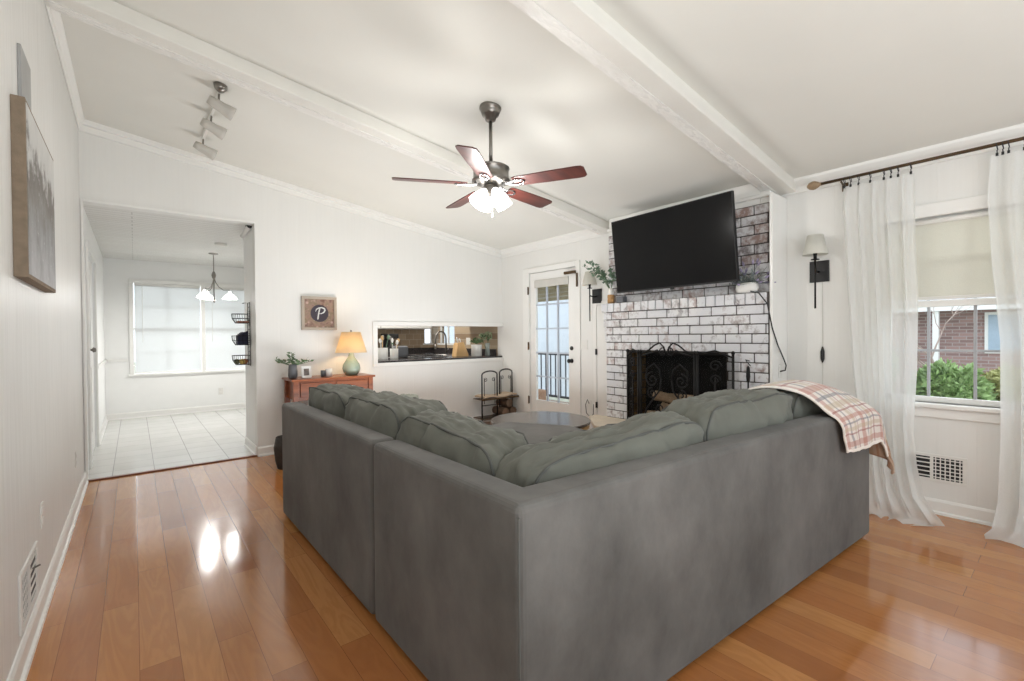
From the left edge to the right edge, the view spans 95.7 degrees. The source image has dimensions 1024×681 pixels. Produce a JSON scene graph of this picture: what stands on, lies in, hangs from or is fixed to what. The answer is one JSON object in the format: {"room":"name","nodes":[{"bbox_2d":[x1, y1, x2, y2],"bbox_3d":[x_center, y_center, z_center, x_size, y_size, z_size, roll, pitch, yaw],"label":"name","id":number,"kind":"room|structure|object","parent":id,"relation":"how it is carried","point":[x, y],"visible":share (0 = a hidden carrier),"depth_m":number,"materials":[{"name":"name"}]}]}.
{"room":"living room","nodes":[
{"label":"living room","id":0,"kind":"room"},
{"bbox_2d":[0,0,105,680],"bbox_3d":[-2.622,-0.331,2.558,0.120,3.170,11.920,-1,1,-39],"label":"wall","id":1,"kind":"structure","parent":0,"point":[42,420],"depth_m":2.26,"materials":[{"name":"paint"}]},
{"bbox_2d":[17,43,30,109],"bbox_3d":[-2.068,-1.085,1.967,0.012,0.240,0.230,-1,1,-39],"label":"air vent","id":2,"kind":"object","parent":1,"relation":"in","point":[23,69],"visible":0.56,"depth_m":1.92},
{"bbox_2d":[18,541,40,636],"bbox_3d":[-1.977,1.006,1.915,0.032,0.230,0.400,-1,1,-39],"label":"air vent","id":3,"kind":"object","parent":1,"relation":"in","point":[28,581],"visible":1,"depth_m":1.87,"materials":[{"name":"white metal"}]},
{"bbox_2d":[10,94,55,292],"bbox_3d":[-2.135,-0.590,2.083,0.042,0.690,0.810,-1,1,-39],"label":"canvas art","id":4,"kind":"object","parent":1,"relation":"attached to","point":[32,167],"visible":1,"depth_m":1.86},
{"bbox_2d":[40,501,43,528],"bbox_3d":[-2.221,0.825,2.192,0.009,0.115,0.070,-1,1,-39],"label":"wall outlet","id":5,"kind":"object","parent":1,"relation":"attached to","point":[42,502],"visible":1,"depth_m":2.18,"materials":[{"name":"white plastic"}]},
{"bbox_2d":[7,471,88,680],"bbox_3d":[-1.298,1.209,1.081,0.026,0.100,7.709,-1,1,-39],"label":"baseboard","id":6,"kind":"structure","parent":1,"relation":"attached to","point":[20,668],"depth_m":2.15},
{"bbox_2d":[44,0,84,128],"bbox_3d":[-1.316,-1.871,1.054,0.045,0.100,7.709,-1,1,-39],"label":"crown molding","id":7,"kind":"structure","parent":1,"relation":"attached to","point":[55,18],"depth_m":3.09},
{"bbox_2d":[85,240,99,468],"bbox_3d":[-4.492,0.138,4.963,0.108,2.210,1.270,-1,1,-39],"label":"door","id":8,"kind":"structure","parent":1,"relation":"in","point":[88,250],"depth_m":5.02,"materials":[{"name":"white wood"}]},
{"bbox_2d":[99,415,107,444],"bbox_3d":[-5.554,1.187,6.302,0.026,0.100,2.120,-1,1,-39],"label":"baseboard","id":9,"kind":"structure","parent":1,"relation":"attached to","point":[105,421],"depth_m":6.21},
{"bbox_2d":[103,258,245,413],"bbox_3d":[-5.416,-0.031,7.854,2.472,2.500,0.120,-1,1,-39],"label":"wall","id":10,"kind":"structure","parent":0,"point":[123,393],"depth_m":7.44,"materials":[{"name":"paint"}]},
{"bbox_2d":[107,279,244,376],"bbox_3d":[-5.378,-0.214,7.827,2.262,1.535,0.130,-1,1,-39],"label":"window","id":11,"kind":"structure","parent":10,"relation":"in","point":[130,281],"depth_m":7.59,"materials":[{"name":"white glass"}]},
{"bbox_2d":[134,283,200,373],"bbox_3d":[-5.641,-0.198,7.621,0.870,1.433,0.046,-1,1,-39],"label":"window blind","id":12,"kind":"object","parent":11,"relation":"attached to","point":[167,317],"visible":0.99,"depth_m":7.61,"materials":[{"name":"white fabric"}]},
{"bbox_2d":[205,287,244,369],"bbox_3d":[-4.908,-0.211,8.218,0.880,1.433,0.046,-1,1,-39],"label":"window blind","id":13,"kind":"object","parent":11,"relation":"attached to","point":[220,328],"visible":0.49,"depth_m":8.11,"materials":[{"name":"white fabric"}]},
{"bbox_2d":[106,402,245,420],"bbox_3d":[-5.314,1.168,7.849,2.352,0.100,0.026,-1,1,-39],"label":"baseboard","id":14,"kind":"structure","parent":10,"relation":"attached to","point":[153,413],"depth_m":7.64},
{"bbox_2d":[243,228,254,443],"bbox_3d":[-2.892,-0.023,5.241,0.140,2.500,0.521,-1,1,-39],"label":"wall","id":15,"kind":"structure","parent":0,"point":[247,241],"depth_m":5.17,"materials":[{"name":"paint"}]},
{"bbox_2d":[231,302,250,365],"bbox_3d":[-2.992,-0.071,5.108,0.174,0.700,0.175,-1,1,-39],"label":"rack","id":16,"kind":"object","parent":15,"relation":"attached to","point":[239,314],"visible":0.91,"depth_m":5.10,"materials":[{"name":"black metal"}]},
{"bbox_2d":[231,313,249,323],"bbox_3d":[-2.994,-0.241,5.105,0.171,0.105,0.175,-1,1,-39],"label":"wire basket","id":17,"kind":"object","parent":16,"relation":"on","point":[239,314],"depth_m":5.09,"materials":[{"name":"black metal"}]},
{"bbox_2d":[232,336,249,344],"bbox_3d":[-2.992,-0.001,5.108,0.171,0.105,0.175,-1,1,-39],"label":"wire basket","id":18,"kind":"object","parent":16,"relation":"on","point":[233,340],"depth_m":5.05,"materials":[{"name":"black metal"}]},
{"bbox_2d":[232,355,250,364],"bbox_3d":[-2.991,0.214,5.110,0.171,0.105,0.175,-1,1,-39],"label":"wire basket","id":19,"kind":"object","parent":16,"relation":"on","point":[233,356],"depth_m":5.07,"materials":[{"name":"black metal"}]},
{"bbox_2d":[236,331,248,344],"bbox_3d":[-2.978,-0.032,5.119,0.102,0.152,0.120,-1,1,-39],"label":"folded linens","id":20,"kind":"object","parent":16,"relation":"in","point":[244,334],"visible":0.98,"depth_m":5.08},
{"bbox_2d":[244,437,256,454],"bbox_3d":[-2.914,1.178,5.163,0.026,0.100,0.621,-1,1,-39],"label":"baseboard","id":21,"kind":"structure","parent":15,"relation":"attached to","point":[249,445],"depth_m":5.14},
{"bbox_2d":[78,131,502,470],"bbox_3d":[-1.989,-0.369,5.562,4.657,3.170,0.120,-1,1,-39],"label":"wall","id":22,"kind":"structure","parent":0,"point":[376,271],"depth_m":5.30,"materials":[{"name":"paint"}]},
{"bbox_2d":[80,198,254,480],"bbox_3d":[-3.223,-0.003,4.473,1.345,2.482,0.012,-1,1,-39],"label":"trim opening","id":23,"kind":"structure","parent":22,"relation":"attached to","point":[81,200],"depth_m":4.05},
{"bbox_2d":[88,455,257,481],"bbox_3d":[-3.241,1.232,4.516,1.352,0.012,0.050,-1,1,-39],"label":"trim","id":24,"kind":"structure","parent":22,"relation":"attached to","point":[248,456],"depth_m":4.45,"materials":[{"name":"brown wood"}]},
{"bbox_2d":[78,119,501,257],"bbox_3d":[-1.944,-1.583,5.481,4.657,0.751,0.055,-1,1,-39],"label":"crown molding","id":25,"kind":"structure","parent":22,"relation":"attached to","point":[90,127],"depth_m":4.91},
{"bbox_2d":[301,296,336,329],"bbox_3d":[-2.198,-0.310,5.291,0.385,0.380,0.034,-1,1,-39],"label":"letter sign","id":26,"kind":"object","parent":22,"relation":"attached to","point":[317,313],"visible":1,"depth_m":5.28,"materials":[{"name":"brown wood"}]},
{"bbox_2d":[258,414,490,456],"bbox_3d":[-1.407,1.157,5.949,3.305,0.100,0.026,-1,1,-39],"label":"baseboard","id":27,"kind":"structure","parent":22,"relation":"attached to","point":[263,450],"depth_m":4.96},
{"bbox_2d":[372,322,502,366],"bbox_3d":[-0.924,0.033,6.342,2.029,0.560,0.018,-1,1,-39],"label":"trim","id":28,"kind":"structure","parent":22,"relation":"attached to","point":[375,324],"depth_m":6.10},
{"bbox_2d":[378,329,432,347],"bbox_3d":[-2.373,-0.057,7.948,2.245,2.500,0.120,-1,1,-39],"label":"wall","id":29,"kind":"structure","parent":0,"point":[412,338],"depth_m":8.29,"materials":[{"name":"tile"}]},
{"bbox_2d":[378,326,430,328],"bbox_3d":[-2.263,-0.599,7.735,1.880,0.815,0.335,-1,1,-39],"label":"upper cabinet","id":30,"kind":"object","parent":29,"relation":"attached to","point":[379,327],"visible":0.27,"depth_m":7.89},
{"bbox_2d":[423,326,432,344],"bbox_3d":[-1.572,-0.321,8.567,0.215,0.800,0.090,-1,1,-39],"label":"window","id":31,"kind":"structure","parent":29,"relation":"in","point":[424,343],"depth_m":8.59,"materials":[{"name":"white wood"}]},
{"bbox_2d":[26,408,1023,680],"bbox_3d":[-0.757,1.282,4.085,4.897,0.120,11.920,-1,1,-39],"label":"floor","id":32,"kind":"structure","parent":0,"point":[198,572],"depth_m":2.21,"materials":[{"name":"brown wood"}]},
{"bbox_2d":[274,435,282,469],"bbox_3d":[-2.170,1.079,4.506,0.260,0.300,0.260,-1,1,-39],"label":"wicker basket","id":33,"kind":"object","parent":32,"relation":"on","point":[278,454],"visible":0.3,"depth_m":4.40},
{"bbox_2d":[282,373,374,402],"bbox_3d":[-2.022,0.808,5.154,0.885,0.825,0.421,-1,1,-39],"label":"console table","id":34,"kind":"object","parent":32,"relation":"on","point":[297,389],"visible":0.49,"depth_m":4.98,"materials":[{"name":"brown wood"}]},
{"bbox_2d":[275,352,313,378],"bbox_3d":[-2.286,0.259,4.883,0.383,0.283,0.153,-1,1,-25],"label":"potted plant","id":35,"kind":"object","parent":34,"relation":"on","point":[292,368],"visible":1,"depth_m":4.85,"materials":[{"name":"green plant"}]},
{"bbox_2d":[301,366,311,377],"bbox_3d":[-2.203,0.337,4.966,0.100,0.124,0.033,-1,1,-39],"label":"photo frame","id":36,"kind":"object","parent":34,"relation":"on","point":[305,370],"visible":0.97,"depth_m":4.96,"materials":[{"name":"white wood"}]},
{"bbox_2d":[325,368,331,376],"bbox_3d":[-2.021,0.353,5.115,0.072,0.085,0.072,-1,1,-39],"label":"candle jar","id":37,"kind":"object","parent":34,"relation":"on","point":[329,370],"visible":1,"depth_m":5.08,"materials":[{"name":"glass"}]},
{"bbox_2d":[335,330,366,374],"bbox_3d":[-1.831,0.135,5.281,0.344,0.515,0.344,-1,1,-39],"label":"table lamp","id":38,"kind":"object","parent":34,"relation":"on","point":[350,342],"visible":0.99,"depth_m":5.19,"materials":[{"name":"green ceramic"}]},
{"bbox_2d":[282,402,393,613],"bbox_3d":[-0.749,0.834,2.958,0.965,0.800,1.583,-1,1,-39],"label":"sofa end section","id":39,"kind":"object","parent":32,"relation":"on","point":[328,459],"visible":0.44,"depth_m":2.42,"materials":[{"name":"grey fabric"}]},
{"bbox_2d":[308,383,376,418],"bbox_3d":[-1.145,0.564,3.159,0.389,0.516,0.816,-1,1,-37],"label":"cushion","id":40,"kind":"object","parent":39,"relation":"on","point":[332,399],"visible":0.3,"depth_m":3.03,"materials":[{"name":"grey fabric"}]},
{"bbox_2d":[344,391,447,439],"bbox_3d":[-0.665,0.566,2.562,0.429,0.542,0.802,-1,1,-39],"label":"cushion","id":41,"kind":"object","parent":39,"relation":"on","point":[382,412],"visible":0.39,"depth_m":2.39,"materials":[{"name":"grey fabric"}]},
{"bbox_2d":[473,368,518,420],"bbox_3d":[-0.224,0.797,6.568,0.650,0.785,0.260,-1,1,-39],"label":"rack","id":42,"kind":"object","parent":32,"relation":"on","point":[484,397],"visible":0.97,"depth_m":6.48,"materials":[{"name":"black metal"}]},
{"bbox_2d":[473,395,518,420],"bbox_3d":[-0.227,0.935,6.566,0.640,0.290,0.260,-1,1,-39],"label":"shelf","id":43,"kind":"object","parent":42,"relation":"on","point":[494,397],"depth_m":6.44,"materials":[{"name":"wood"}]},
{"bbox_2d":[492,406,508,414],"bbox_3d":[-0.166,1.002,6.636,0.114,0.112,0.250,-1,1,-39],"label":"log","id":44,"kind":"object","parent":42,"relation":"in","point":[501,410],"visible":0.72,"depth_m":6.57,"materials":[{"name":"brown wood"}]},
{"bbox_2d":[500,406,516,412],"bbox_3d":[-0.057,1.000,6.724,0.114,0.112,0.250,-1,1,-39],"label":"log","id":45,"kind":"object","parent":42,"relation":"in","point":[511,409],"visible":0.34,"depth_m":6.63,"materials":[{"name":"brown wood"}]},
{"bbox_2d":[496,398,512,406],"bbox_3d":[-0.113,0.886,6.679,0.114,0.112,0.250,-1,1,-39],"label":"log","id":46,"kind":"object","parent":45,"relation":"on","point":[506,402],"visible":0.83,"depth_m":6.60,"materials":[{"name":"brown wood"}]},
{"bbox_2d":[490,422,582,443],"bbox_3d":[0.145,0.957,3.572,0.825,0.525,0.920,-1,1,-31],"label":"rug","id":47,"kind":"object","parent":32,"relation":"on","point":[534,433],"visible":0.07,"depth_m":3.61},
{"bbox_2d":[491,411,590,429],"bbox_3d":[0.274,0.982,4.433,0.950,0.459,0.950,-1,1,-39],"label":"coffee table","id":48,"kind":"object","parent":32,"relation":"on","point":[538,417],"visible":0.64,"depth_m":4.46,"materials":[{"name":"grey wood"}]},
{"bbox_2d":[374,412,868,680],"bbox_3d":[0.797,0.827,2.437,2.717,0.800,1.131,-1,1,-39],"label":"sofa corner section","id":49,"kind":"object","parent":32,"relation":"on","point":[632,570],"visible":0.94,"depth_m":1.63,"materials":[{"name":"grey fabric"}]},
{"bbox_2d":[395,409,528,476],"bbox_3d":[-0.206,0.590,1.972,0.395,0.532,0.791,-1,1,-45],"label":"cushion","id":50,"kind":"object","parent":49,"relation":"on","point":[467,441],"visible":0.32,"depth_m":1.83,"materials":[{"name":"grey fabric"}]},
{"bbox_2d":[495,411,704,486],"bbox_3d":[0.395,0.585,1.842,1.056,0.543,0.347,-1,1,-36],"label":"cushion","id":51,"kind":"object","parent":49,"relation":"on","point":[569,453],"visible":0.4,"depth_m":1.71,"materials":[{"name":"grey fabric"}]},
{"bbox_2d":[660,388,792,441],"bbox_3d":[1.131,0.542,2.390,0.921,0.557,0.392,-1,1,-34],"label":"cushion","id":52,"kind":"object","parent":49,"relation":"on","point":[726,412],"visible":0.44,"depth_m":2.21,"materials":[{"name":"grey fabric"}]},
{"bbox_2d":[759,388,823,418],"bbox_3d":[1.722,0.539,2.831,0.640,0.539,0.375,-1,1,-36],"label":"cushion","id":53,"kind":"object","parent":49,"relation":"on","point":[802,406],"visible":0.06,"depth_m":2.62,"materials":[{"name":"grey fabric"}]},
{"bbox_2d":[749,380,894,474],"bbox_3d":[1.798,0.545,2.807,1.079,0.606,0.607,-1,1,-39],"label":"throw blanket","id":54,"kind":"object","parent":53,"relation":"on","point":[862,426],"visible":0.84,"depth_m":2.67,"materials":[{"name":"fabric"}]},
{"bbox_2d":[589,184,786,428],"bbox_3d":[1.484,-0.073,4.373,0.778,2.546,1.955,-1,1,-39],"label":"fireplace","id":55,"kind":"object","parent":32,"relation":"on","point":[708,317],"depth_m":4.19,"materials":[{"name":"brick"}]},
{"bbox_2d":[584,260,615,303],"bbox_3d":[0.964,-0.658,5.132,0.192,0.507,0.414,-1,1,-39],"label":"vase","id":56,"kind":"object","parent":55,"relation":"on","point":[610,296],"visible":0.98,"depth_m":5.08,"materials":[{"name":"brown wood"}]},
{"bbox_2d":[616,296,626,302],"bbox_3d":[1.169,-0.437,4.944,0.070,0.064,0.090,-1,1,-39],"label":"box","id":57,"kind":"object","parent":55,"relation":"on","point":[620,299],"visible":0.93,"depth_m":4.92,"materials":[{"name":"grey ceramic"}]},
{"bbox_2d":[611,190,739,292],"bbox_3d":[1.507,-0.853,4.367,0.318,0.751,1.294,-1,1,-39],"label":"television","id":58,"kind":"object","parent":55,"relation":"attached to","point":[692,243],"visible":1,"depth_m":4.21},
{"bbox_2d":[626,342,734,418],"bbox_3d":[1.486,0.419,4.321,0.180,0.810,1.114,-1,1,-39],"label":"fire screen","id":59,"kind":"object","parent":55,"relation":"on","point":[640,354],"visible":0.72,"depth_m":4.33,"materials":[{"name":"black metal"}]},
{"bbox_2d":[729,258,775,293],"bbox_3d":[2.000,-0.542,3.937,0.251,0.283,0.450,-1,1,-39],"label":"planter","id":60,"kind":"object","parent":55,"relation":"on","point":[744,286],"visible":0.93,"depth_m":3.88,"materials":[{"name":"white ceramic"}]},
{"bbox_2d":[778,364,781,377],"bbox_3d":[2.226,0.254,3.844,0.070,0.115,0.009,-1,1,-39],"label":"wall outlet","id":61,"kind":"object","parent":55,"relation":"attached to","point":[779,365],"visible":1,"depth_m":3.83,"materials":[{"name":"white plastic"}]},
{"bbox_2d":[750,291,786,371],"bbox_3d":[2.103,-0.116,3.830,0.338,0.752,0.198,0,1,18],"label":"power cord","id":62,"kind":"object","parent":61,"relation":"attached to","point":[750,291],"visible":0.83,"depth_m":3.77,"materials":[{"name":"plastic"}]},
{"bbox_3d":[1.744,0.771,4.366,0.133,0.115,0.508,-1,1,-39],"label":"log","id":63,"kind":"object","parent":55,"relation":"in","visible":0},
{"bbox_2d":[660,402,669,410],"bbox_3d":[1.693,0.675,4.506,0.504,0.111,0.105,0,1,44],"label":"log","id":64,"kind":"object","parent":63,"relation":"on","point":[663,404],"visible":0.09,"depth_m":4.63,"materials":[{"name":"brown wood"}]},
{"bbox_2d":[653,390,692,402],"bbox_3d":[1.655,0.575,4.552,0.106,0.115,0.598,-1,1,-34],"label":"log","id":65,"kind":"object","parent":64,"relation":"on","point":[662,396],"visible":0.41,"depth_m":4.64,"materials":[{"name":"brown wood"}]},
{"bbox_2d":[61,0,1023,267],"bbox_3d":[-0.781,-1.681,4.052,4.897,0.807,11.920,-1,1,-39],"label":"ceiling","id":66,"kind":"structure","parent":0,"point":[817,86],"depth_m":3.00,"materials":[{"name":"paint"}]},
{"bbox_2d":[193,81,236,159],"bbox_3d":[-2.401,-1.714,3.722,0.187,0.204,1.185,-1,1,-39],"label":"track light","id":67,"kind":"object","parent":66,"relation":"attached to","point":[226,110],"visible":1,"depth_m":3.62,"materials":[{"name":"white metal"}]},
{"bbox_2d":[196,253,236,302],"bbox_3d":[-4.369,-0.914,6.847,0.530,0.730,0.539,-1,1,-39],"label":"chandelier","id":68,"kind":"object","parent":66,"relation":"hanging from","point":[204,295],"visible":1,"depth_m":6.81,"materials":[{"name":"glass"}]},
{"bbox_2d":[240,225,251,237],"bbox_3d":[-2.878,-1.192,5.018,0.174,0.159,0.051,0,1,30],"label":"spotlight","id":69,"kind":"object","parent":66,"relation":"attached to","point":[246,230],"visible":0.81,"depth_m":5.00,"materials":[{"name":"silver metal"}]},
{"bbox_2d":[45,0,608,234],"bbox_3d":[-0.683,-1.583,3.933,4.657,0.747,0.190,-1,1,-39],"label":"ceiling beam","id":70,"kind":"structure","parent":66,"relation":"attached to","point":[112,17],"depth_m":3.11,"materials":[{"name":"paint"}]},
{"bbox_2d":[392,101,586,217],"bbox_3d":[-0.147,-1.250,3.280,1.286,0.778,1.285,-1,1,-39],"label":"ceiling fan","id":71,"kind":"object","parent":66,"relation":"hanging from","point":[492,176],"visible":1,"depth_m":3.17,"materials":[{"name":"wood"}]},
{"bbox_2d":[508,0,795,194],"bbox_3d":[0.505,-1.577,2.476,4.657,0.747,0.210,-1,1,-39],"label":"ceiling beam","id":72,"kind":"structure","parent":66,"relation":"attached to","point":[583,26],"depth_m":2.68,"materials":[{"name":"paint"}]},
{"bbox_2d":[538,284,568,301],"bbox_3d":[0.418,-1.051,8.464,2.490,0.450,6.600,-1,1,-39],"label":"ceiling","id":73,"kind":"structure","parent":0,"point":[563,289],"depth_m":9.78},
{"bbox_2d":[432,144,1023,510],"bbox_3d":[1.677,-0.068,4.850,0.120,2.523,10.040,-1,1,-39],"label":"wall","id":74,"kind":"structure","parent":0,"point":[818,211],"depth_m":3.73,"materials":[{"name":"paint"}]},
{"bbox_2d":[437,326,453,344],"bbox_3d":[-1.143,-0.321,8.266,0.090,0.800,0.600,-1,1,-39],"label":"window","id":75,"kind":"structure","parent":74,"relation":"in","point":[448,328],"depth_m":8.27,"materials":[{"name":"white wood"}]},
{"bbox_2d":[534,276,568,287],"bbox_3d":[0.515,-0.772,6.161,0.014,0.100,0.645,-1,1,-39],"label":"blind","id":76,"kind":"object","parent":74,"relation":"attached to","point":[548,281],"depth_m":6.15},
{"bbox_2d":[523,260,580,414],"bbox_3d":[0.506,0.093,6.177,0.114,2.190,1.085,-1,1,-39],"label":"door","id":77,"kind":"structure","parent":74,"relation":"in","point":[570,276],"depth_m":6.19,"materials":[{"name":"paint"}]},
{"bbox_2d":[587,400,591,409],"bbox_3d":[0.946,0.790,5.664,0.009,0.115,0.070,-1,1,-39],"label":"wall outlet","id":78,"kind":"object","parent":74,"relation":"attached to","point":[589,405],"visible":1,"depth_m":5.66,"materials":[{"name":"white plastic"}]},
{"bbox_2d":[582,271,601,320],"bbox_3d":[0.935,-0.518,5.476,0.228,0.580,0.176,-1,1,-39],"label":"wall sconce","id":79,"kind":"object","parent":74,"relation":"attached to","point":[589,280],"visible":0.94,"depth_m":5.46,"materials":[{"name":"fabric"}]},
{"bbox_2d":[593,300,607,415],"bbox_3d":[1.068,0.361,5.488,0.030,1.660,0.275,-1,1,-39],"label":"door","id":80,"kind":"structure","parent":74,"relation":"in","point":[599,344],"depth_m":5.52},
{"bbox_2d":[500,123,1023,257],"bbox_3d":[2.254,-1.285,3.966,0.070,0.120,7.709,-1,1,-39],"label":"crown molding","id":81,"kind":"structure","parent":74,"relation":"attached to","point":[1016,131],"depth_m":3.38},
{"bbox_2d":[802,234,829,383],"bbox_3d":[2.419,-0.118,3.693,0.195,1.435,0.176,-1,1,-39],"label":"wall sconce","id":82,"kind":"object","parent":74,"relation":"attached to","point":[815,244],"visible":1,"depth_m":3.69,"materials":[{"name":"black metal"}]},
{"bbox_2d":[820,347,824,362],"bbox_3d":[2.499,0.113,3.732,0.028,0.130,0.027,-1,1,-39],"label":"switch","id":83,"kind":"object","parent":82,"relation":"attached to","point":[822,353],"depth_m":3.72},
{"bbox_2d":[807,136,1023,191],"bbox_3d":[3.070,-1.208,2.912,0.138,0.106,2.142,-1,1,-39],"label":"curtain rod","id":84,"kind":"object","parent":74,"relation":"attached to","point":[813,185],"visible":1,"depth_m":3.23,"materials":[{"name":"brown metal"}]},
{"bbox_2d":[842,173,943,525],"bbox_3d":[2.645,0.022,3.244,0.360,2.369,0.553,0,1,13],"label":"sheer curtain","id":85,"kind":"object","parent":84,"relation":"hanging from","point":[879,215],"visible":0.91,"depth_m":3.30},
{"bbox_2d":[984,150,1023,547],"bbox_3d":[3.155,0.025,2.608,0.263,2.369,0.694,-1,1,-39],"label":"sheer curtain","id":86,"kind":"object","parent":84,"relation":"hanging from","point":[1006,171],"visible":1,"depth_m":2.85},
{"bbox_2d":[916,452,967,486],"bbox_3d":[2.928,0.885,3.235,0.008,0.190,0.360,-1,1,-39],"label":"air vent","id":87,"kind":"object","parent":74,"relation":"in","point":[931,467],"visible":0.66,"depth_m":3.19,"materials":[{"name":"white metal"}]},
{"bbox_2d":[914,194,1000,423],"bbox_3d":[2.993,-0.207,3.162,0.130,1.485,0.900,-1,1,-39],"label":"window","id":88,"kind":"structure","parent":74,"relation":"in","point":[967,410],"depth_m":3.12,"materials":[{"name":"white wood"}]},
{"bbox_2d":[915,210,994,299],"bbox_3d":[2.994,-0.567,3.161,0.040,0.565,0.700,-1,1,-39],"label":"roller shade","id":89,"kind":"object","parent":88,"relation":"attached to","point":[953,253],"visible":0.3,"depth_m":3.14,"materials":[{"name":"fabric"}]},
{"bbox_2d":[924,497,995,525],"bbox_3d":[3.551,1.154,2.461,0.026,0.100,3.720,-1,1,-39],"label":"baseboard","id":90,"kind":"structure","parent":74,"relation":"attached to","point":[978,515],"depth_m":3.11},
{"bbox_3d":[0.310,1.306,8.386,2.160,0.160,6.200,-1,1,-39],"label":"floor","id":91,"kind":"structure","parent":0,"visible":0},
{"bbox_2d":[538,389,545,399],"bbox_3d":[0.318,1.078,8.972,0.400,0.278,0.600,-1,1,-39],"label":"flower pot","id":92,"kind":"object","parent":91,"relation":"on","point":[541,392],"visible":0.14,"depth_m":8.80,"materials":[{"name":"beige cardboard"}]},
{"bbox_2d":[538,353,568,398],"bbox_3d":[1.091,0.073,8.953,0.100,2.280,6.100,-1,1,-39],"label":"porch railing","id":93,"kind":"object","parent":91,"relation":"on","point":[540,354],"visible":0.1,"depth_m":9.23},
{"bbox_3d":[-2.268,1.252,7.942,2.365,0.120,4.031,-1,1,-39],"label":"floor","id":94,"kind":"structure","parent":0,"visible":0},
{"bbox_3d":[-1.170,0.732,6.670,1.995,0.930,0.546,-1,1,-39],"label":"base cabinet","id":95,"kind":"object","parent":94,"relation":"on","visible":0},
{"bbox_2d":[378,347,501,362],"bbox_3d":[-1.666,0.206,7.100,2.223,0.119,2.085,-1,1,-39],"label":"countertop","id":96,"kind":"structure","parent":95,"relation":"on","point":[412,351],"depth_m":7.13,"materials":[{"name":"stone"}]},
{"bbox_2d":[378,335,389,359],"bbox_3d":[-1.700,0.088,6.122,0.152,0.328,0.137,-1,1,-39],"label":"utensil crock","id":97,"kind":"object","parent":96,"relation":"on","point":[382,352],"visible":0.96,"depth_m":6.07,"materials":[{"name":"white ceramic"}]},
{"bbox_2d":[381,334,398,354],"bbox_3d":[-2.050,0.062,7.773,0.200,0.350,0.280,-1,1,-39],"label":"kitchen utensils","id":98,"kind":"object","parent":96,"relation":"on","point":[393,336],"visible":0.38,"depth_m":7.69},
{"bbox_2d":[389,336,399,358],"bbox_3d":[-1.588,0.092,6.262,0.138,0.314,0.110,0,1,8],"label":"utensil crock","id":99,"kind":"object","parent":96,"relation":"on","point":[393,352],"visible":0.96,"depth_m":6.22,"materials":[{"name":"white ceramic"}]},
{"bbox_2d":[391,346,408,357],"bbox_3d":[-1.576,0.155,6.534,0.208,0.162,0.160,-1,1,-39],"label":"toaster","id":100,"kind":"object","parent":96,"relation":"on","point":[403,351],"visible":0.68,"depth_m":6.48,"materials":[{"name":"grey metal"}]},
{"bbox_2d":[402,354,447,357],"bbox_3d":[-1.250,0.224,6.684,0.540,0.036,0.380,-1,1,-39],"label":"gas cooktop","id":101,"kind":"object","parent":96,"relation":"in","point":[433,355],"visible":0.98,"depth_m":6.62,"materials":[{"name":"black metal"}]},
{"bbox_2d":[434,331,448,353],"bbox_3d":[-1.165,0.034,7.678,0.231,0.393,0.100,-1,1,-39],"label":"kitchen faucet","id":102,"kind":"object","parent":96,"relation":"on","point":[435,344],"visible":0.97,"depth_m":7.72,"materials":[{"name":"silver metal"}]},
{"bbox_2d":[452,337,467,356],"bbox_3d":[-0.775,0.092,6.929,0.219,0.287,0.120,-1,1,-39],"label":"knife block","id":103,"kind":"object","parent":96,"relation":"on","point":[459,349],"visible":0.99,"depth_m":6.87,"materials":[{"name":"brown wood"}]},
{"bbox_2d":[470,337,482,355],"bbox_3d":[-0.544,0.090,7.039,0.197,0.284,0.189,-1,1,-39],"label":"planter","id":104,"kind":"object","parent":96,"relation":"on","point":[476,350],"visible":0.99,"depth_m":6.98,"materials":[{"name":"ceramic"}]},
{"bbox_2d":[471,344,481,355],"bbox_3d":[-0.539,0.147,7.044,0.168,0.170,0.168,-1,1,-39],"label":"canister","id":105,"kind":"object","parent":96,"relation":"on","point":[476,350],"depth_m":6.98,"materials":[{"name":"white ceramic"}]},
{"bbox_2d":[479,331,491,353],"bbox_3d":[-0.396,0.042,7.117,0.268,0.377,0.211,-1,1,-39],"label":"hydrangea vase","id":106,"kind":"object","parent":96,"relation":"on","point":[487,333],"visible":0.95,"depth_m":7.10,"materials":[{"name":"clear glass"}]},
{"label":"outside","id":107,"kind":"structure","parent":0,"visible":0},
{"bbox_2d":[546,396,568,401],"bbox_3d":[12.503,1.539,19.874,35.550,0.200,75.000,-1,1,-39],"label":"ground","id":108,"kind":"structure","parent":107,"point":[550,398],"depth_m":12.67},
{"bbox_2d":[444,287,568,396],"bbox_3d":[0.590,-0.473,16.283,2.900,4.100,7.900,-1,1,-39],"label":"shed","id":109,"kind":"object","parent":108,"relation":"on","point":[563,308],"visible":0.03,"depth_m":13.57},
{"bbox_2d":[917,298,971,367],"bbox_3d":[6.606,0.409,7.831,1.409,2.432,1.643,-1,1,-25],"label":"bare tree","id":110,"kind":"object","parent":108,"relation":"on","point":[919,362],"visible":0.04,"depth_m":7.67,"materials":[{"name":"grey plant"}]},
{"bbox_2d":[916,358,998,400],"bbox_3d":[5.528,0.928,5.803,1.364,1.463,0.893,-1,1,-39],"label":"shrub","id":111,"kind":"object","parent":108,"relation":"on","point":[946,380],"visible":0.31,"depth_m":5.51,"materials":[{"name":"green plant"}]},
{"bbox_2d":[917,297,999,398],"bbox_3d":[10.218,-0.330,9.618,4.000,3.800,14.800,-1,1,-39],"label":"house","id":112,"kind":"structure","parent":108,"relation":"on","point":[958,333],"depth_m":8.98,"materials":[{"name":"brown brick"}]},
{"bbox_2d":[980,367,999,400],"bbox_3d":[6.284,0.963,5.919,1.074,1.377,0.573,-1,1,-39],"label":"shrub","id":113,"kind":"object","parent":108,"relation":"on","point":[993,376],"visible":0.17,"depth_m":5.84,"materials":[{"name":"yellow plant"}]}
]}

